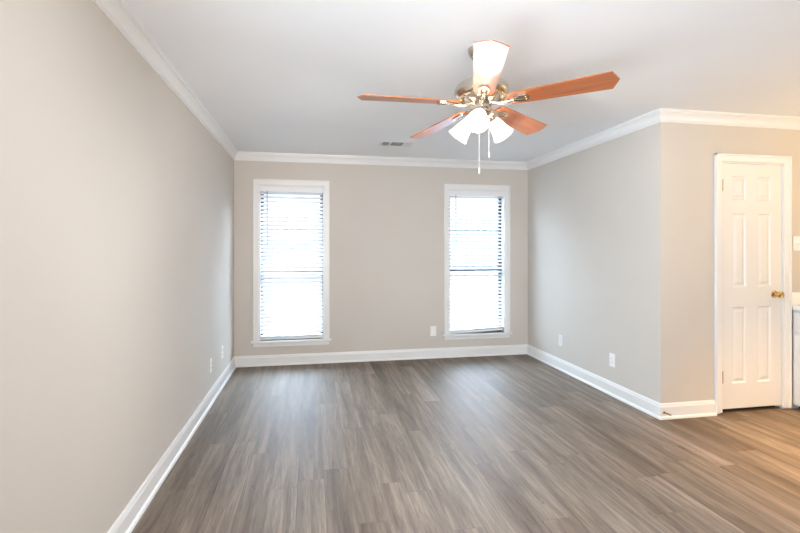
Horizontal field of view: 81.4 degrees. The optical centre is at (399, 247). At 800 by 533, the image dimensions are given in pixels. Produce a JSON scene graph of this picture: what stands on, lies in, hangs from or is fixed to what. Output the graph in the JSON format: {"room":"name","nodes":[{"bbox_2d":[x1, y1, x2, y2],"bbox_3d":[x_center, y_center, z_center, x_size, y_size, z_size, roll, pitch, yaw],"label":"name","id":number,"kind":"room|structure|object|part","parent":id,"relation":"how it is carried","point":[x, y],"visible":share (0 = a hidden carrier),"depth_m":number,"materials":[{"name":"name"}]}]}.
{"room":"empty living room","nodes":[
{"label":"empty living room","id":0,"kind":"room"},
{"bbox_2d":[0,0,233,532],"bbox_3d":[-1.275,0.130,1.708,0.130,2.440,7.530,0,0,-11],"label":"wall","id":1,"kind":"structure","parent":0,"point":[117,201],"depth_m":1.91,"materials":[{"name":"paint"}]},
{"bbox_2d":[92,0,237,159],"bbox_3d":[-1.187,-1.043,1.727,0.050,0.094,7.235,0,0,-11],"label":"trim","id":2,"kind":"structure","parent":1,"relation":"attached to","point":[117,12],"depth_m":2.59,"materials":[{"name":"white paint"}]},
{"bbox_2d":[107,357,235,532],"bbox_3d":[-1.198,1.290,1.725,0.028,0.120,7.235,0,0,-11],"label":"baseboard","id":3,"kind":"structure","parent":1,"relation":"attached to","point":[127,520],"depth_m":2.76,"materials":[{"name":"white paint"}]},
{"bbox_2d":[234,160,527,355],"bbox_3d":[0.800,0.130,5.858,5.490,2.440,0.145,0,0,-11],"label":"wall","id":4,"kind":"structure","parent":0,"point":[387,221],"depth_m":5.59,"materials":[{"name":"paint"}]},
{"bbox_2d":[251,179,330,346],"bbox_3d":[-1.263,0.172,5.443,0.902,1.922,0.185,0,0,-11],"label":"window","id":5,"kind":"structure","parent":4,"relation":"in","point":[257,342],"depth_m":5.45,"materials":[{"name":"white paint"}]},
{"bbox_3d":[-1.258,1.076,5.413,0.902,0.022,0.125,0,0,-11],"label":"sill","id":6,"kind":"part","parent":5,"relation":"part of","materials":[{"name":"white paint"}]},
{"bbox_2d":[260,186,322,339],"bbox_3d":[-1.260,0.173,5.427,0.710,1.771,0.082,0,0,-11],"label":"window blind","id":7,"kind":"object","parent":5,"relation":"attached to","point":[275,326],"visible":1,"depth_m":5.44,"materials":[{"name":"white plastic"}]},
{"bbox_3d":[-1.510,0.189,5.393,0.002,1.721,0.055,0,0,-11],"label":"ladder cord","id":8,"kind":"part","parent":7,"relation":"part of","materials":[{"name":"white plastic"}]},
{"bbox_3d":[-1.263,1.049,5.440,0.704,0.020,0.050,0,0,-11],"label":"rail","id":9,"kind":"part","parent":7,"relation":"part of","materials":[{"name":"white plastic"}]},
{"bbox_3d":[-1.274,0.176,5.499,0.714,1.778,0.040,0,0,-11],"label":"frame","id":10,"kind":"part","parent":5,"relation":"part of","materials":[{"name":"grey"}]},
{"bbox_3d":[-1.274,0.666,5.499,0.650,0.737,0.004,0,0,-11],"label":"glass pane","id":11,"kind":"part","parent":5,"relation":"part of","materials":[{"name":"white"}]},
{"bbox_3d":[-1.274,-0.209,5.499,0.650,0.942,0.004,0,0,-11],"label":"glass pane","id":12,"kind":"part","parent":5,"relation":"part of","materials":[{"name":"white"}]},
{"bbox_2d":[234,344,527,366],"bbox_3d":[-0.123,1.290,5.596,3.580,0.120,0.028,0,0,-11],"label":"baseboard","id":13,"kind":"structure","parent":4,"relation":"attached to","point":[451,352],"depth_m":5.57,"materials":[{"name":"white paint"}]},
{"bbox_2d":[235,151,527,169],"bbox_3d":[-0.121,-1.043,5.585,3.580,0.094,0.050,0,0,-11],"label":"trim","id":14,"kind":"structure","parent":4,"relation":"attached to","point":[241,155],"depth_m":5.56,"materials":[{"name":"white paint"}]},
{"bbox_2d":[430,326,435,335],"bbox_3d":[0.409,1.020,5.703,0.074,0.122,0.013,0,0,-11],"label":"cable plate","id":15,"kind":"object","parent":4,"relation":"attached to","point":[432,328],"visible":1,"depth_m":5.70,"materials":[{"name":"white plastic"}]},
{"bbox_2d":[442,184,511,339],"bbox_3d":[0.957,0.172,5.863,0.904,1.922,0.185,0,0,-11],"label":"window","id":16,"kind":"structure","parent":4,"relation":"in","point":[505,333],"depth_m":5.88,"materials":[{"name":"white paint"}]},
{"bbox_3d":[0.946,0.280,5.916,0.652,0.036,0.046,0,0,-11],"label":"meeting rail","id":17,"kind":"part","parent":16,"relation":"part of","materials":[{"name":"grey"}]},
{"bbox_3d":[0.946,0.666,5.919,0.652,0.737,0.004,0,0,-11],"label":"glass pane","id":18,"kind":"part","parent":16,"relation":"part of","materials":[{"name":"white"}]},
{"bbox_3d":[0.946,-0.209,5.919,0.652,0.942,0.004,0,0,-11],"label":"glass pane","id":19,"kind":"part","parent":16,"relation":"part of","materials":[{"name":"white"}]},
{"bbox_2d":[450,191,503,333],"bbox_3d":[0.960,0.177,5.847,0.712,1.777,0.082,0,0,-11],"label":"window blind","id":20,"kind":"object","parent":16,"relation":"attached to","point":[455,194],"visible":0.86,"depth_m":5.85,"materials":[{"name":"white plastic"}]},
{"bbox_3d":[0.957,1.043,5.860,0.706,0.044,0.050,0,0,-11],"label":"rail","id":21,"kind":"part","parent":20,"relation":"part of","materials":[{"name":"white plastic"}]},
{"bbox_3d":[0.962,1.076,5.833,0.904,0.022,0.125,0,0,-11],"label":"sill","id":22,"kind":"part","parent":16,"relation":"part of","materials":[{"name":"white paint"}]},
{"bbox_3d":[0.946,0.176,5.919,0.716,1.778,0.040,0,0,-11],"label":"frame","id":23,"kind":"part","parent":16,"relation":"part of","materials":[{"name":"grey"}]},
{"bbox_2d":[123,0,799,161],"bbox_3d":[1.486,-1.150,2.230,5.750,0.120,7.530,0,0,-11],"label":"ceiling","id":24,"kind":"structure","parent":0,"point":[275,76],"depth_m":2.70,"materials":[{"name":"paint"}]},
{"bbox_2d":[378,141,414,146],"bbox_3d":[-0.036,-1.084,4.868,0.354,0.012,0.200,0,0,-11],"label":"ceiling vent","id":25,"kind":"object","parent":24,"relation":"in","point":[382,143],"visible":1,"depth_m":4.85,"materials":[{"name":"white metal"}]},
{"bbox_2d":[357,40,619,173],"bbox_3d":[0.390,-0.742,2.519,1.247,0.696,1.290,0,0,-12],"label":"ceiling fan","id":26,"kind":"object","parent":24,"relation":"hanging from","point":[486,88],"visible":1,"depth_m":2.42,"materials":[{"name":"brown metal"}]},
{"bbox_3d":[0.046,-0.781,2.449,0.545,0.006,0.146,-1,8,-12],"label":"blade","id":27,"kind":"part","parent":26,"relation":"part of","materials":[{"name":"brown wood"}]},
{"bbox_3d":[0.245,-0.756,2.884,0.146,0.006,0.545,-12,2,-30],"label":"blade","id":28,"kind":"part","parent":26,"relation":"part of","materials":[{"name":"brown wood"}]},
{"bbox_3d":[0.358,-0.668,2.593,0.122,0.124,0.122,4,41,-52],"label":"lamp shade","id":29,"kind":"part","parent":26,"relation":"part of","materials":[{"name":"white glass"}]},
{"bbox_3d":[0.344,-0.777,2.509,0.124,0.035,0.023,-1,-4,-12],"label":"bracket arm","id":30,"kind":"part","parent":26,"relation":"part of","materials":[{"name":"silver metal"}]},
{"bbox_3d":[0.395,-0.771,2.620,0.023,0.035,0.124,1,-4,-29],"label":"bracket arm","id":31,"kind":"part","parent":26,"relation":"part of","materials":[{"name":"silver metal"}]},
{"bbox_3d":[0.409,-0.681,2.415,0.122,0.122,0.124,-3,39,20],"label":"lamp shade","id":32,"kind":"part","parent":26,"relation":"part of","materials":[{"name":"white glass"}]},
{"bbox_3d":[0.412,-0.690,2.426,0.047,0.047,0.071,-3,39,20],"label":"bulb","id":33,"kind":"part","parent":26,"relation":"part of","materials":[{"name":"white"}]},
{"bbox_3d":[0.433,-0.784,2.427,0.023,0.030,0.124,0,0,8],"label":"bracket arm","id":34,"kind":"part","parent":26,"relation":"part of","materials":[{"name":"silver metal"}]},
{"bbox_3d":[0.399,-0.811,2.126,0.146,0.006,0.545,10,-3,7],"label":"blade","id":35,"kind":"part","parent":26,"relation":"part of","materials":[{"name":"brown wood"}]},
{"bbox_3d":[0.543,-0.672,2.587,0.124,0.122,0.122,48,-28,-21],"label":"lamp shade","id":36,"kind":"part","parent":26,"relation":"part of","materials":[{"name":"white glass"}]},
{"bbox_3d":[0.541,-0.783,2.488,0.124,0.031,0.023,0,0,24],"label":"bracket arm","id":37,"kind":"part","parent":26,"relation":"part of","materials":[{"name":"silver metal"}]},
{"bbox_3d":[0.721,-0.771,2.830,0.146,0.006,0.545,-20,-15,40],"label":"blade","id":38,"kind":"part","parent":26,"relation":"part of","materials":[{"name":"brown wood"}]},
{"bbox_3d":[0.816,-0.805,2.362,0.545,0.006,0.146,-3,-16,24],"label":"blade","id":39,"kind":"part","parent":26,"relation":"part of","materials":[{"name":"brown wood"}]},
{"bbox_2d":[131,354,799,532],"bbox_3d":[1.486,1.410,2.230,5.750,0.120,7.530,0,0,-11],"label":"floor","id":40,"kind":"structure","parent":0,"point":[501,443],"depth_m":2.97,"materials":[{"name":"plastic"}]},
{"bbox_2d":[793,310,799,408],"bbox_3d":[3.683,0.934,3.495,0.693,0.832,0.948,0,0,-11],"label":"base cabinet","id":41,"kind":"object","parent":40,"relation":"on","point":[796,314],"visible":1,"depth_m":3.86,"materials":[{"name":"white paint"}]},
{"bbox_2d":[792,292,799,310],"bbox_3d":[3.696,0.445,3.489,0.672,0.145,0.972,0,0,-11],"label":"countertop","id":42,"kind":"structure","parent":41,"relation":"on","point":[795,295],"depth_m":3.89,"materials":[{"name":"white laminate"}]},
{"bbox_3d":[3.334,0.615,3.667,0.021,0.160,0.440,0,0,-11],"label":"drawer","id":43,"kind":"part","parent":41,"relation":"part of","materials":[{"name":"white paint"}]},
{"bbox_3d":[3.334,1.002,3.667,0.021,0.575,0.440,0,0,-11],"label":"door","id":44,"kind":"part","parent":41,"relation":"part of","materials":[{"name":"white paint"}]},
{"bbox_2d":[528,126,649,398],"bbox_3d":[1.896,0.130,4.880,0.120,2.440,2.185,0,0,-11],"label":"wall","id":45,"kind":"structure","parent":0,"point":[589,209],"depth_m":4.54,"materials":[{"name":"paint"}]},
{"bbox_2d":[559,335,562,346],"bbox_3d":[1.778,1.024,5.150,0.010,0.122,0.074,0,0,-11],"label":"wall outlet","id":46,"kind":"object","parent":45,"relation":"attached to","point":[560,336],"visible":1,"depth_m":5.13,"materials":[{"name":"white plastic"}]},
{"bbox_2d":[526,108,660,169],"bbox_3d":[1.828,-1.043,4.781,0.050,0.094,2.355,0,0,-11],"label":"trim","id":47,"kind":"structure","parent":45,"relation":"attached to","point":[653,117],"depth_m":4.39,"materials":[{"name":"white paint"}]},
{"bbox_2d":[527,345,660,419],"bbox_3d":[1.837,1.290,4.794,0.028,0.120,2.333,0,0,-11],"label":"baseboard","id":48,"kind":"structure","parent":45,"relation":"attached to","point":[651,407],"depth_m":4.41,"materials":[{"name":"white paint"}]},
{"bbox_2d":[609,353,614,367],"bbox_3d":[1.945,1.029,4.266,0.010,0.122,0.074,0,0,-11],"label":"wall outlet","id":49,"kind":"object","parent":45,"relation":"attached to","point":[611,356],"visible":1,"depth_m":4.26,"materials":[{"name":"white plastic"}]},
{"bbox_2d":[650,122,799,413],"bbox_3d":[2.989,0.130,3.914,1.910,2.440,0.120,0,0,-11],"label":"wall","id":50,"kind":"structure","parent":0,"point":[681,154],"depth_m":3.73,"materials":[{"name":"paint"}]},
{"bbox_2d":[660,400,716,419],"bbox_3d":[2.294,1.290,3.707,0.522,0.120,0.028,0,0,-11],"label":"baseboard","id":51,"kind":"structure","parent":50,"relation":"attached to","point":[705,408],"depth_m":3.71,"materials":[{"name":"white paint"}]},
{"bbox_2d":[660,108,799,129],"bbox_3d":[2.981,-1.043,3.826,1.960,0.094,0.050,0,0,-11],"label":"trim","id":52,"kind":"structure","parent":50,"relation":"attached to","point":[666,115],"depth_m":3.77,"materials":[{"name":"white paint"}]},
{"bbox_2d":[714,153,791,413],"bbox_3d":[2.903,0.292,3.861,0.732,2.115,0.182,0,0,-11],"label":"door","id":53,"kind":"structure","parent":50,"relation":"in","point":[753,201],"depth_m":3.84,"materials":[{"name":"white paint"}]},
{"bbox_3d":[3.132,0.385,3.848,0.064,0.064,0.071,0,0,-11],"label":"handle","id":54,"kind":"part","parent":53,"relation":"part of","materials":[{"name":"gold metal"}]},
{"bbox_2d":[792,292,799,304],"bbox_3d":[3.607,0.426,3.958,0.672,0.108,0.018,0,0,-11],"label":"backsplash","id":55,"kind":"structure","parent":50,"relation":"attached to","point":[795,295],"depth_m":3.89,"materials":[{"name":"white laminate"}]},
{"bbox_2d":[793,236,799,250],"bbox_3d":[3.343,-0.038,3.911,0.074,0.122,0.016,0,0,-11],"label":"light switch","id":56,"kind":"object","parent":50,"relation":"attached to","point":[796,239],"visible":1,"depth_m":3.91,"materials":[{"name":"white plastic"}]}
]}

